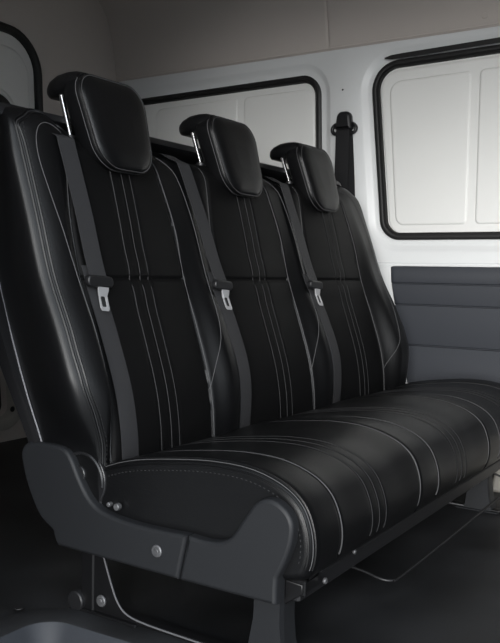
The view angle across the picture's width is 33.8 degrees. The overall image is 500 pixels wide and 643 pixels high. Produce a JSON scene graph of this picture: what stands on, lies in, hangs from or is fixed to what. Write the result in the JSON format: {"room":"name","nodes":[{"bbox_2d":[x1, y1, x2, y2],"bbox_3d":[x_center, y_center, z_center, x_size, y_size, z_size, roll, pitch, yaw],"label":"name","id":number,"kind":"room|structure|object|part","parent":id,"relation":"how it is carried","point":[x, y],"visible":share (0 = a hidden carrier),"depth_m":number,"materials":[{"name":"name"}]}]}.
{"room":"vehicle interior","nodes":[
{"label":"vehicle interior","id":0,"kind":"room"},
{"bbox_2d":[0,0,116,441],"bbox_3d":[-1.230,-0.548,3.114,0.080,2.170,2.050,3,4,33],"label":"wall","id":1,"kind":"structure","parent":0,"point":[66,36],"depth_m":3.60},
{"bbox_2d":[0,383,18,430],"bbox_3d":[-1.238,0.267,3.133,0.072,0.404,0.915,3,4,33],"label":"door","id":2,"kind":"structure","parent":1,"relation":"in","point":[10,417],"depth_m":3.46,"materials":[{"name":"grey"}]},
{"bbox_2d":[0,21,42,111],"bbox_3d":[-1.126,-0.818,3.197,0.028,0.812,0.886,3,4,33],"label":"window","id":3,"kind":"structure","parent":1,"relation":"in","point":[21,85],"depth_m":3.44,"materials":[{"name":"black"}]},
{"bbox_2d":[0,437,499,642],"bbox_3d":[0.465,0.625,2.075,4.000,0.030,2.050,3,4,33],"label":"floor","id":4,"kind":"structure","parent":0,"point":[453,595],"depth_m":1.89,"materials":[{"name":"plastic"}]},
{"bbox_2d":[14,605,23,609],"bbox_3d":[-0.488,0.604,1.735,0.022,0.003,0.022,3,4,33],"label":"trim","id":5,"kind":"structure","parent":4,"relation":"on","point":[18,607],"depth_m":1.73,"materials":[{"name":"black plastic"}]},
{"bbox_2d":[0,608,190,642],"bbox_3d":[0.576,0.715,0.976,2.618,0.091,0.358,3,4,33],"label":"trim","id":6,"kind":"structure","parent":4,"relation":"on","point":[48,625],"depth_m":1.66,"materials":[{"name":"grey plastic"}]},
{"bbox_2d":[0,71,499,642],"bbox_3d":[0.183,0.004,2.285,0.918,1.176,1.679,3,4,33],"label":"seat","id":7,"kind":"object","parent":4,"relation":"on","point":[204,350],"visible":1,"depth_m":1.84,"materials":[{"name":"black leather"}]},
{"bbox_3d":[-0.419,-0.455,1.892,0.058,0.149,0.012,3,4,33],"label":"headrest rod","id":8,"kind":"part","parent":7,"relation":"part of","materials":[{"name":"silver metal"}]},
{"bbox_3d":[-0.387,-0.548,1.964,0.123,0.058,0.200,3,4,33],"label":"headrest arm","id":9,"kind":"part","parent":7,"relation":"part of","materials":[{"name":"black leather"}]},
{"bbox_3d":[-0.311,-0.050,1.766,0.015,0.055,0.033,3,4,33],"label":"tongue plate","id":10,"kind":"part","parent":7,"relation":"part of","materials":[{"name":"silver metal"}]},
{"bbox_3d":[-0.307,-0.054,1.942,0.360,0.843,0.577,3,4,33],"label":"backrest","id":11,"kind":"part","parent":7,"relation":"part of","materials":[{"name":"black leather"}]},
{"bbox_3d":[-0.112,-0.088,2.443,0.242,0.830,1.611,3,4,33],"label":"panel","id":12,"kind":"part","parent":7,"relation":"part of","materials":[{"name":"black leather"}]},
{"bbox_3d":[-0.146,-0.470,2.317,0.057,0.140,0.012,3,4,33],"label":"headrest rod","id":13,"kind":"part","parent":7,"relation":"part of","materials":[{"name":"silver metal"}]},
{"bbox_3d":[-0.113,-0.559,2.390,0.123,0.058,0.202,3,4,33],"label":"headrest arm","id":14,"kind":"part","parent":7,"relation":"part of","materials":[{"name":"black leather"}]},
{"bbox_3d":[-0.057,-0.058,2.128,0.020,0.055,0.033,3,4,33],"label":"tongue plate","id":15,"kind":"part","parent":7,"relation":"part of","materials":[{"name":"silver metal"}]},
{"bbox_3d":[-0.009,-0.048,2.407,0.360,0.789,0.514,3,4,33],"label":"backrest","id":16,"kind":"part","parent":7,"relation":"part of","materials":[{"name":"black leather"}]},
{"bbox_2d":[102,421,419,579],"bbox_3d":[0.009,0.348,1.797,0.571,0.207,0.514,3,4,33],"label":"seat cushion","id":17,"kind":"object","parent":7,"relation":"on","point":[345,487],"depth_m":1.63,"materials":[{"name":"black leather"}]},
{"bbox_3d":[0.044,0.561,1.521,0.135,0.144,0.078,3,4,33],"label":"leg","id":18,"kind":"part","parent":7,"relation":"part of","materials":[{"name":"black plastic"}]},
{"bbox_3d":[0.124,-0.486,2.735,0.057,0.133,0.012,3,4,33],"label":"headrest rod","id":19,"kind":"part","parent":7,"relation":"part of","materials":[{"name":"silver metal"}]},
{"bbox_3d":[0.156,-0.571,2.808,0.123,0.058,0.200,3,4,33],"label":"headrest arm","id":20,"kind":"part","parent":7,"relation":"part of","materials":[{"name":"black leather"}]},
{"bbox_3d":[0.216,-0.076,2.542,0.020,0.055,0.033,3,4,33],"label":"tongue plate","id":21,"kind":"part","parent":7,"relation":"part of","materials":[{"name":"silver metal"}]},
{"bbox_3d":[0.296,-0.084,2.864,0.377,0.819,0.576,3,4,33],"label":"backrest","id":22,"kind":"part","parent":7,"relation":"part of","materials":[{"name":"black leather"}]},
{"bbox_2d":[252,396,487,512],"bbox_3d":[0.289,0.328,2.232,0.571,0.208,0.518,3,4,33],"label":"seat cushion","id":23,"kind":"object","parent":7,"relation":"on","point":[446,442],"depth_m":2.15,"materials":[{"name":"black leather"}]},
{"bbox_3d":[0.495,0.459,2.125,0.025,0.034,1.540,3,4,33],"label":"rail","id":24,"kind":"part","parent":7,"relation":"part of","materials":[{"name":"black metal"}]},
{"bbox_2d":[342,379,499,468],"bbox_3d":[0.584,0.307,2.689,0.571,0.208,0.565,3,4,33],"label":"seat cushion","id":25,"kind":"object","parent":7,"relation":"on","point":[480,398],"depth_m":2.60,"materials":[{"name":"black leather"}]},
{"bbox_3d":[0.722,0.513,2.572,0.135,0.144,0.078,3,4,33],"label":"leg","id":26,"kind":"part","parent":7,"relation":"part of","materials":[{"name":"black plastic"}]},
{"bbox_2d":[98,0,499,81],"bbox_3d":[0.500,-1.261,1.966,4.200,0.550,2.250,3,4,33],"label":"ceiling","id":27,"kind":"structure","parent":0,"point":[149,37],"depth_m":3.46,"materials":[{"name":"grey fabric"}]},
{"bbox_2d":[482,12,487,18],"bbox_3d":[0.844,-1.099,2.954,0.022,0.022,0.004,3,4,33],"label":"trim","id":28,"kind":"structure","parent":27,"relation":"attached to","point":[484,15],"depth_m":2.95,"materials":[{"name":"grey plastic"}]},
{"bbox_2d":[119,26,499,474],"bbox_3d":[1.052,-0.260,2.912,4.000,1.702,0.061,3,4,33],"label":"wall","id":29,"kind":"structure","parent":0,"point":[354,70],"depth_m":3.25,"materials":[{"name":"white paint"}]},
{"bbox_2d":[142,75,321,168],"bbox_3d":[-0.131,-0.697,3.635,1.029,0.674,0.024,3,4,33],"label":"window","id":30,"kind":"structure","parent":29,"relation":"in","point":[277,112],"depth_m":3.52,"materials":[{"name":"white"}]},
{"bbox_2d":[116,23,499,80],"bbox_3d":[1.046,-1.055,2.834,4.000,0.007,0.007,3,4,33],"label":"trim","id":31,"kind":"structure","parent":29,"relation":"attached to","point":[493,24],"depth_m":3.32,"materials":[{"name":"white plastic"}]},
{"bbox_2d":[331,111,357,195],"bbox_3d":[0.366,-0.349,3.293,0.119,0.971,0.033,3,4,33],"label":"belt","id":32,"kind":"object","parent":29,"relation":"attached to","point":[344,151],"visible":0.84,"depth_m":3.26,"materials":[{"name":"black woven webbing fabric"},{"name":"black plastic"}]},
{"bbox_2d":[372,44,499,239],"bbox_3d":[0.881,-0.652,2.985,0.957,0.704,0.024,3,4,33],"label":"window","id":33,"kind":"structure","parent":29,"relation":"in","point":[437,116],"depth_m":3.09,"materials":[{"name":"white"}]},
{"bbox_2d":[385,37,499,58],"bbox_3d":[0.919,-1.008,2.924,0.947,0.039,0.001,3,4,33],"label":"trim","id":34,"kind":"structure","parent":29,"relation":"attached to","point":[493,40],"depth_m":3.05,"materials":[{"name":"black plastic"}]},
{"bbox_2d":[391,266,499,382],"bbox_3d":[0.931,0.066,2.960,0.925,0.522,0.014,3,4,33],"label":"trim","id":35,"kind":"structure","parent":29,"relation":"attached to","point":[450,316],"depth_m":3.07,"materials":[{"name":"grey plastic"}]},
{"bbox_2d":[493,470,499,492],"bbox_3d":[1.025,0.463,2.777,0.352,0.235,0.250,3,4,33],"label":"trim","id":36,"kind":"structure","parent":29,"relation":"attached to","point":[496,480],"depth_m":2.76,"materials":[{"name":"grey"}]}
]}

